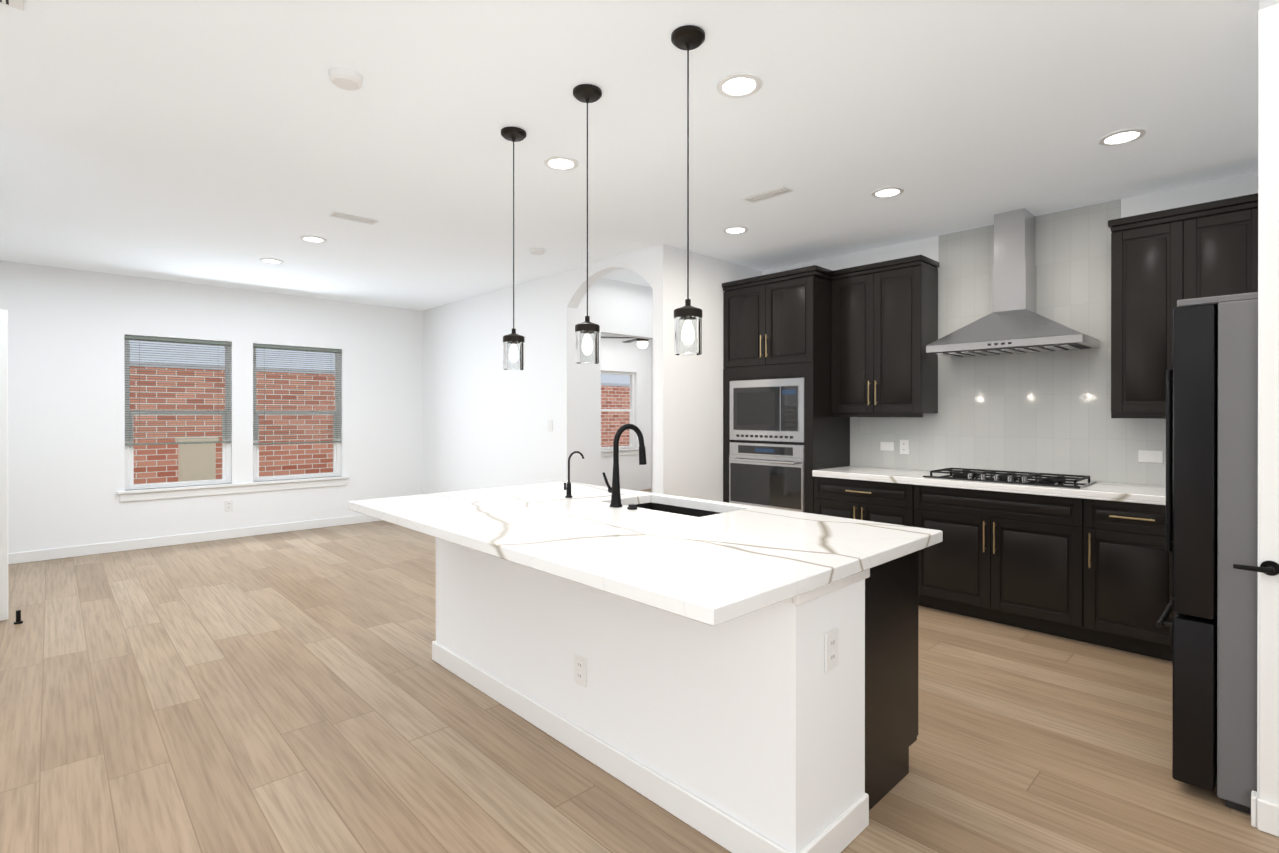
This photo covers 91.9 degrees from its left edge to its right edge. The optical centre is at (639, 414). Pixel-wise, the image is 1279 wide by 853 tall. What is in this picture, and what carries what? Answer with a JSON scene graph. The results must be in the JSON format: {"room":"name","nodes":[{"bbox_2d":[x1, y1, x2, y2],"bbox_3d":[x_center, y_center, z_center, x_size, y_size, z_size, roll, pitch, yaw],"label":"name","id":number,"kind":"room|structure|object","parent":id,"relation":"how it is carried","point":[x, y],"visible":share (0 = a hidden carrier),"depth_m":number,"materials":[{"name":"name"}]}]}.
{"room":"kitchen","nodes":[
{"label":"kitchen","id":0,"kind":"room"},
{"bbox_2d":[0,310,7,620],"bbox_3d":[-4.432,0.329,3.791,0.780,2.038,0.104,0,0,-44],"label":"door","id":1,"kind":"structure","parent":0,"point":[3,464],"depth_m":4.06,"materials":[{"name":"white"}]},
{"bbox_2d":[0,260,650,552],"bbox_3d":[-3.690,-0.023,7.664,11.700,2.750,0.160,0,0,-44],"label":"wall","id":2,"kind":"structure","parent":0,"point":[68,329],"depth_m":6.44,"materials":[{"name":"white paint"}]},
{"bbox_2d":[8,515,381,564],"bbox_3d":[-5.385,1.306,5.931,6.850,0.100,0.014,0,0,-44],"label":"baseboard","id":3,"kind":"structure","parent":2,"relation":"attached to","point":[74,551],"depth_m":6.44,"materials":[{"name":"white"}]},
{"bbox_2d":[225,500,232,510],"bbox_3d":[-4.500,0.994,6.777,0.075,0.118,0.007,0,0,-44],"label":"outlet","id":4,"kind":"object","parent":2,"relation":"attached to","point":[228,505],"visible":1,"depth_m":6.78,"materials":[{"name":"white plastic"}]},
{"bbox_2d":[117,335,348,501],"bbox_3d":[-4.426,0.028,6.915,2.180,1.670,0.170,0,0,-44],"label":"living room window","id":5,"kind":"structure","parent":2,"relation":"in","point":[141,492],"depth_m":6.62,"materials":[{"name":"white plastic"}]},
{"bbox_2d":[125,335,230,445],"bbox_3d":[-4.835,-0.247,6.510,0.902,1.107,0.040,0,0,-44],"label":"window blinds","id":6,"kind":"object","parent":5,"relation":"attached to","point":[173,340],"visible":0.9,"depth_m":6.48,"materials":[{"name":"grey plastic"}]},
{"bbox_2d":[253,344,340,481],"bbox_3d":[-4.059,-0.028,7.334,0.950,1.560,0.070,0,0,-44],"label":"living room window","id":7,"kind":"structure","parent":2,"relation":"in","point":[336,413],"depth_m":7.38,"materials":[{"name":"white plastic"}]},
{"bbox_2d":[253,344,340,444],"bbox_3d":[-4.017,-0.233,7.290,0.942,1.138,0.040,0,0,-44],"label":"window blinds","id":8,"kind":"object","parent":7,"relation":"attached to","point":[291,348],"visible":0.81,"depth_m":7.22,"materials":[{"name":"grey plastic"}]},
{"bbox_2d":[601,371,638,456],"bbox_3d":[-0.445,-0.025,10.710,1.120,1.460,0.170,0,0,-44],"label":"bedroom window","id":9,"kind":"structure","parent":2,"relation":"in","point":[623,450],"depth_m":10.94,"materials":[{"name":"white plastic"}]},
{"bbox_2d":[423,247,652,493],"bbox_3d":[-1.356,-0.021,6.753,0.120,2.750,4.380,0,0,-44],"label":"wall","id":10,"kind":"structure","parent":0,"point":[486,416],"depth_m":6.79,"materials":[{"name":"white paint"}]},
{"bbox_2d":[548,420,552,430],"bbox_3d":[-0.892,0.105,6.173,0.007,0.118,0.075,0,0,-44],"label":"light switch","id":11,"kind":"object","parent":10,"relation":"attached to","point":[550,425],"visible":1,"depth_m":6.16,"materials":[{"name":"white plastic"}]},
{"bbox_2d":[577,278,652,492],"bbox_3d":[-0.097,-0.021,6.641,1.550,2.750,0.120,0,0,-44],"label":"wall","id":12,"kind":"structure","parent":0,"point":[619,308],"depth_m":6.23,"materials":[{"name":"white paint"}]},
{"bbox_2d":[0,0,1258,310],"bbox_3d":[-0.185,-1.440,3.985,11.700,0.100,10.600,0,0,-44],"label":"ceiling","id":13,"kind":"structure","parent":0,"point":[220,142],"depth_m":3.00,"materials":[{"name":"white paint"}]},
{"bbox_2d":[0,0,23,10],"bbox_3d":[-2.200,-1.380,1.780,0.600,0.010,0.350,0,0,-44],"label":"ceiling vent","id":14,"kind":"object","parent":13,"relation":"in","point":[17,4],"visible":1,"depth_m":2.07,"materials":[{"name":"white"}]},
{"bbox_2d":[259,258,283,263],"bbox_3d":[-3.322,-1.389,5.580,0.190,0.008,0.190,0,0,-44],"label":"recessed light","id":15,"kind":"object","parent":13,"relation":"in","point":[271,260],"visible":1,"depth_m":5.56,"materials":[{"name":"white"}]},
{"bbox_2d":[300,235,326,242],"bbox_3d":[-2.575,-1.387,4.883,0.190,0.008,0.190,0,0,-44],"label":"recessed light","id":16,"kind":"object","parent":13,"relation":"in","point":[313,239],"visible":0.98,"depth_m":4.88,"materials":[{"name":"white"}]},
{"bbox_2d":[328,67,362,90],"bbox_3d":[-1.199,-1.369,2.527,0.130,0.035,0.130,0,0,-44],"label":"smoke detector","id":17,"kind":"object","parent":13,"relation":"attached to","point":[343,78],"visible":1,"depth_m":2.50,"materials":[{"name":"white plastic"}]},
{"bbox_2d":[329,212,378,224],"bbox_3d":[-2.014,-1.385,4.368,0.300,0.010,0.120,0,0,-44],"label":"ceiling vent","id":18,"kind":"object","parent":13,"relation":"in","point":[353,218],"visible":1,"depth_m":4.35,"materials":[{"name":"white metal"}]},
{"bbox_2d":[501,127,525,369],"bbox_3d":[-0.618,-0.805,3.034,0.124,1.163,0.124,0,0,-44],"label":"pendant light","id":19,"kind":"object","parent":13,"relation":"hanging from","point":[513,135],"visible":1,"depth_m":3.02,"materials":[{"name":"brown metal"}]},
{"bbox_2d":[529,248,544,254],"bbox_3d":[-0.863,-1.374,5.203,0.130,0.035,0.130,0,0,-44],"label":"smoke detector","id":20,"kind":"object","parent":13,"relation":"attached to","point":[536,251],"visible":1,"depth_m":5.16,"materials":[{"name":"white plastic"}]},
{"bbox_2d":[544,156,577,170],"bbox_3d":[-0.432,-1.384,3.403,0.190,0.008,0.190,0,0,-44],"label":"recessed light","id":21,"kind":"object","parent":13,"relation":"in","point":[562,163],"visible":1,"depth_m":3.40,"materials":[{"name":"white plastic"}]},
{"bbox_2d":[573,84,601,363],"bbox_3d":[-0.224,-0.804,2.650,0.124,1.163,0.124,0,0,-44],"label":"pendant light","id":22,"kind":"object","parent":13,"relation":"hanging from","point":[587,93],"visible":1,"depth_m":2.63,"materials":[{"name":"brown metal"}]},
{"bbox_2d":[601,337,650,348],"bbox_3d":[0.089,-1.190,9.216,1.204,0.420,1.255,0,0,-44],"label":"ceiling fan","id":23,"kind":"object","parent":13,"relation":"hanging from","point":[642,343],"visible":0.4,"depth_m":9.12,"materials":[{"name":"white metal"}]},
{"bbox_2d":[671,25,704,355],"bbox_3d":[0.177,-0.803,2.258,0.124,1.163,0.124,0,0,-44],"label":"pendant light","id":24,"kind":"object","parent":13,"relation":"hanging from","point":[688,37],"visible":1,"depth_m":2.24,"materials":[{"name":"brown metal"}]},
{"bbox_2d":[723,226,748,233],"bbox_3d":[0.722,-1.387,4.642,0.190,0.008,0.190,0,0,-44],"label":"recessed light","id":25,"kind":"object","parent":13,"relation":"in","point":[735,230],"visible":0.94,"depth_m":4.63,"materials":[{"name":"white"}]},
{"bbox_2d":[716,73,761,97],"bbox_3d":[0.419,-1.382,2.598,0.190,0.008,0.190,0,0,-44],"label":"recessed light","id":26,"kind":"object","parent":13,"relation":"in","point":[738,85],"visible":1,"depth_m":2.60,"materials":[{"name":"white plastic"}]},
{"bbox_2d":[742,186,792,202],"bbox_3d":[0.803,-1.384,3.890,0.120,0.010,0.300,0,0,-44],"label":"ceiling vent","id":27,"kind":"object","parent":13,"relation":"in","point":[768,194],"visible":1,"depth_m":3.87,"materials":[{"name":"white metal"}]},
{"bbox_2d":[871,186,903,197],"bbox_3d":[1.545,-1.385,3.851,0.190,0.008,0.190,0,0,-44],"label":"recessed light","id":28,"kind":"object","parent":13,"relation":"in","point":[889,192],"visible":0.94,"depth_m":3.85,"materials":[{"name":"white"}]},
{"bbox_2d":[1098,128,1145,145],"bbox_3d":[2.404,-1.383,3.081,0.190,0.008,0.190,0,0,-44],"label":"recessed light","id":29,"kind":"object","parent":13,"relation":"in","point":[1123,136],"visible":0.98,"depth_m":3.07,"materials":[{"name":"white plastic"}]},
{"bbox_2d":[0,489,1278,852],"bbox_3d":[-0.185,1.410,3.991,11.700,0.100,10.600,0,0,-44],"label":"floor","id":30,"kind":"structure","parent":0,"point":[296,691],"depth_m":2.63,"materials":[{"name":"brown wood"}]},
{"bbox_2d":[14,610,22,623],"bbox_3d":[-4.053,1.317,4.033,0.044,0.085,0.044,0,0,-44],"label":"door stop","id":31,"kind":"object","parent":30,"relation":"on","point":[18,618],"visible":1,"depth_m":4.03,"materials":[{"name":"black metal"}]},
{"bbox_2d":[432,537,918,852],"bbox_3d":[-0.007,0.924,2.923,0.964,0.875,2.330,0,0,-44],"label":"kitchen island","id":32,"kind":"object","parent":30,"relation":"on","point":[713,700],"depth_m":2.13,"materials":[{"name":"white paint"}]},
{"bbox_2d":[575,653,586,687],"bbox_3d":[-0.238,1.028,2.488,0.007,0.118,0.075,0,0,-44],"label":"outlet","id":33,"kind":"object","parent":32,"relation":"attached to","point":[581,670],"visible":1,"depth_m":2.48,"materials":[{"name":"white plastic"}]},
{"bbox_2d":[349,481,942,628],"bbox_3d":[-0.164,0.465,2.771,1.370,0.045,2.410,0,0,-44],"label":"island countertop","id":34,"kind":"structure","parent":32,"relation":"on","point":[711,570],"depth_m":2.18,"materials":[{"name":"white stone"}]},
{"bbox_2d":[564,451,583,497],"bbox_3d":[-0.354,0.318,3.343,0.124,0.245,0.060,0,0,-44],"label":"filter faucet","id":35,"kind":"object","parent":34,"relation":"on","point":[568,492],"visible":1,"depth_m":3.30,"materials":[{"name":"black metal"}]},
{"bbox_2d":[602,424,646,506],"bbox_3d":[-0.068,0.241,3.052,0.230,0.398,0.106,0,0,-44],"label":"faucet","id":36,"kind":"object","parent":34,"relation":"on","point":[614,490],"visible":1,"depth_m":2.97,"materials":[{"name":"black metal"}]},
{"bbox_2d":[627,504,636,509],"bbox_3d":[-0.034,0.430,2.903,0.048,0.022,0.048,0,0,-44],"label":"switch","id":37,"kind":"object","parent":34,"relation":"on","point":[631,507],"visible":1,"depth_m":2.89,"materials":[{"name":"black metal"}]},
{"bbox_2d":[625,501,724,516],"bbox_3d":[0.161,0.604,3.061,0.416,0.259,0.716,0,0,-44],"label":"sink","id":38,"kind":"object","parent":34,"relation":"in","point":[672,506],"depth_m":3.30,"materials":[{"name":"black metal"}]},
{"bbox_2d":[825,628,837,671],"bbox_3d":[0.593,0.724,1.905,0.075,0.118,0.007,0,0,-44],"label":"outlet","id":39,"kind":"object","parent":32,"relation":"attached to","point":[831,649],"visible":1,"depth_m":1.90,"materials":[{"name":"white plastic"}]},
{"bbox_2d":[722,265,849,513],"bbox_3d":[1.270,0.087,5.410,0.685,2.540,0.942,0,0,-44],"label":"tall cabinet","id":40,"kind":"object","parent":30,"relation":"on","point":[785,433],"visible":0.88,"depth_m":5.15,"materials":[{"name":"black wood"}]},
{"bbox_2d":[814,476,921,605],"bbox_3d":[1.889,0.916,4.814,0.598,0.884,0.844,0,0,-44],"label":"base cabinet","id":41,"kind":"object","parent":30,"relation":"on","point":[882,502],"depth_m":4.56,"materials":[{"name":"black wood"}]},
{"bbox_2d":[922,485,1097,644],"bbox_3d":[2.480,0.917,4.194,0.598,0.884,1.105,0,0,-44],"label":"base cabinet","id":42,"kind":"object","parent":30,"relation":"on","point":[1096,572],"depth_m":3.89,"materials":[{"name":"black wood"}]},
{"bbox_2d":[1098,500,1175,660],"bbox_3d":[2.979,0.918,3.671,0.598,0.884,0.576,0,0,-44],"label":"base cabinet","id":43,"kind":"object","parent":30,"relation":"on","point":[1135,567],"depth_m":3.47,"materials":[{"name":"black wood"}]},
{"bbox_2d":[812,466,1165,504],"bbox_3d":[2.689,0.464,3.958,0.618,0.048,3.183,0,0,-44],"label":"countertop","id":44,"kind":"structure","parent":43,"relation":"on","point":[1137,493],"depth_m":3.92,"materials":[{"name":"white stone"}]},
{"bbox_2d":[923,467,1096,488],"bbox_3d":[2.479,0.415,4.179,0.470,0.046,0.920,0,0,-44],"label":"gas cooktop","id":45,"kind":"object","parent":44,"relation":"in","point":[1042,479],"visible":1,"depth_m":4.08,"materials":[{"name":"black metal"}]},
{"bbox_2d":[1155,292,1257,814],"bbox_3d":[2.540,0.473,2.261,0.910,1.780,0.932,0,0,-44],"label":"refrigerator","id":46,"kind":"object","parent":30,"relation":"on","point":[1211,457],"visible":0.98,"depth_m":2.17,"materials":[{"name":"grey metal"}]},
{"bbox_2d":[653,244,762,501],"bbox_3d":[0.696,-0.019,5.600,1.500,2.750,0.120,0,0,-44],"label":"wall","id":47,"kind":"structure","parent":0,"point":[687,426],"depth_m":5.26,"materials":[{"name":"white paint"}]},
{"bbox_2d":[763,172,1257,485],"bbox_3d":[2.692,-0.016,4.506,0.120,2.750,4.220,0,0,-44],"label":"wall","id":48,"kind":"structure","parent":0,"point":[1231,187],"depth_m":3.92,"materials":[{"name":"white paint"}]},
{"bbox_2d":[830,255,938,416],"bbox_3d":[1.940,-0.582,4.930,0.358,1.200,0.739,0,0,-44],"label":"upper cabinet","id":49,"kind":"object","parent":48,"relation":"attached to","point":[884,323],"visible":1,"depth_m":4.78,"materials":[{"name":"black wood"}]},
{"bbox_2d":[850,199,1165,485],"bbox_3d":[2.918,-0.475,4.174,0.008,1.829,3.190,0,0,-44],"label":"tile backsplash","id":50,"kind":"structure","parent":48,"relation":"attached to","point":[1045,412],"depth_m":4.31,"materials":[{"name":"white tile"}]},
{"bbox_2d":[880,442,894,450],"bbox_3d":[2.039,0.257,5.085,0.007,0.075,0.118,0,0,-44],"label":"outlet","id":51,"kind":"object","parent":50,"relation":"attached to","point":[887,446],"visible":1,"depth_m":5.08,"materials":[{"name":"white plastic"}]},
{"bbox_2d":[900,439,908,453],"bbox_3d":[2.135,0.258,4.984,0.007,0.118,0.075,0,0,-44],"label":"outlet","id":52,"kind":"object","parent":50,"relation":"attached to","point":[904,446],"visible":1,"depth_m":4.98,"materials":[{"name":"white plastic"}]},
{"bbox_2d":[1138,450,1162,462],"bbox_3d":[3.198,0.260,3.869,0.007,0.075,0.118,0,0,-44],"label":"outlet","id":53,"kind":"object","parent":50,"relation":"attached to","point":[1150,456],"visible":1,"depth_m":3.87,"materials":[{"name":"white plastic"}]},
{"bbox_2d":[926,208,1099,357],"bbox_3d":[2.528,-0.908,4.223,0.499,0.959,0.920,0,0,-44],"label":"range hood","id":54,"kind":"object","parent":48,"relation":"attached to","point":[1012,322],"visible":1,"depth_m":4.18,"materials":[{"name":"silver metal"}]},
{"bbox_2d":[1108,197,1257,416],"bbox_3d":[3.227,-0.574,3.606,0.323,1.130,0.719,0,0,-44],"label":"upper cabinet","id":55,"kind":"object","parent":48,"relation":"attached to","point":[1163,262],"depth_m":3.59,"materials":[{"name":"black wood"}]},
{"bbox_2d":[1257,0,1278,804],"bbox_3d":[2.325,-0.011,1.776,0.050,2.750,0.775,0,0,-44],"label":"wall","id":56,"kind":"structure","parent":0,"point":[1268,516],"depth_m":2.02,"materials":[{"name":"white paint"}]},
{"bbox_2d":[1233,561,1278,575],"bbox_3d":[2.014,0.499,2.017,0.064,0.048,0.109,0,0,-44],"label":"door handle","id":57,"kind":"object","parent":56,"relation":"attached to","point":[1270,568],"visible":1,"depth_m":2.00,"materials":[{"name":"black metal"}]},
{"bbox_2d":[1251,790,1278,836],"bbox_3d":[2.292,1.314,1.771,0.019,0.100,0.769,0,0,-44],"label":"baseboard","id":58,"kind":"structure","parent":56,"relation":"attached to","point":[1264,815],"depth_m":2.02,"materials":[{"name":"white wood"}]},
{"label":"outside","id":59,"kind":"structure","parent":0,"visible":0},
{"bbox_3d":[-4.748,1.495,10.734,20.000,0.200,5.740,0,0,-44],"label":"ground","id":60,"kind":"structure","parent":59,"visible":0},
{"bbox_2d":[175,437,217,481],"bbox_3d":[-5.593,0.842,7.814,0.410,1.120,0.360,0,0,-44],"label":"stone column","id":61,"kind":"structure","parent":60,"relation":"on","point":[196,462],"depth_m":7.70,"materials":[{"name":"beige"}]},
{"bbox_2d":[130,362,629,483],"bbox_3d":[-4.310,0.426,10.272,20.000,2.240,0.250,0,0,-44],"label":"brick wall","id":62,"kind":"structure","parent":60,"relation":"on","point":[155,463],"depth_m":9.02,"materials":[{"name":"red brick"}]}
]}

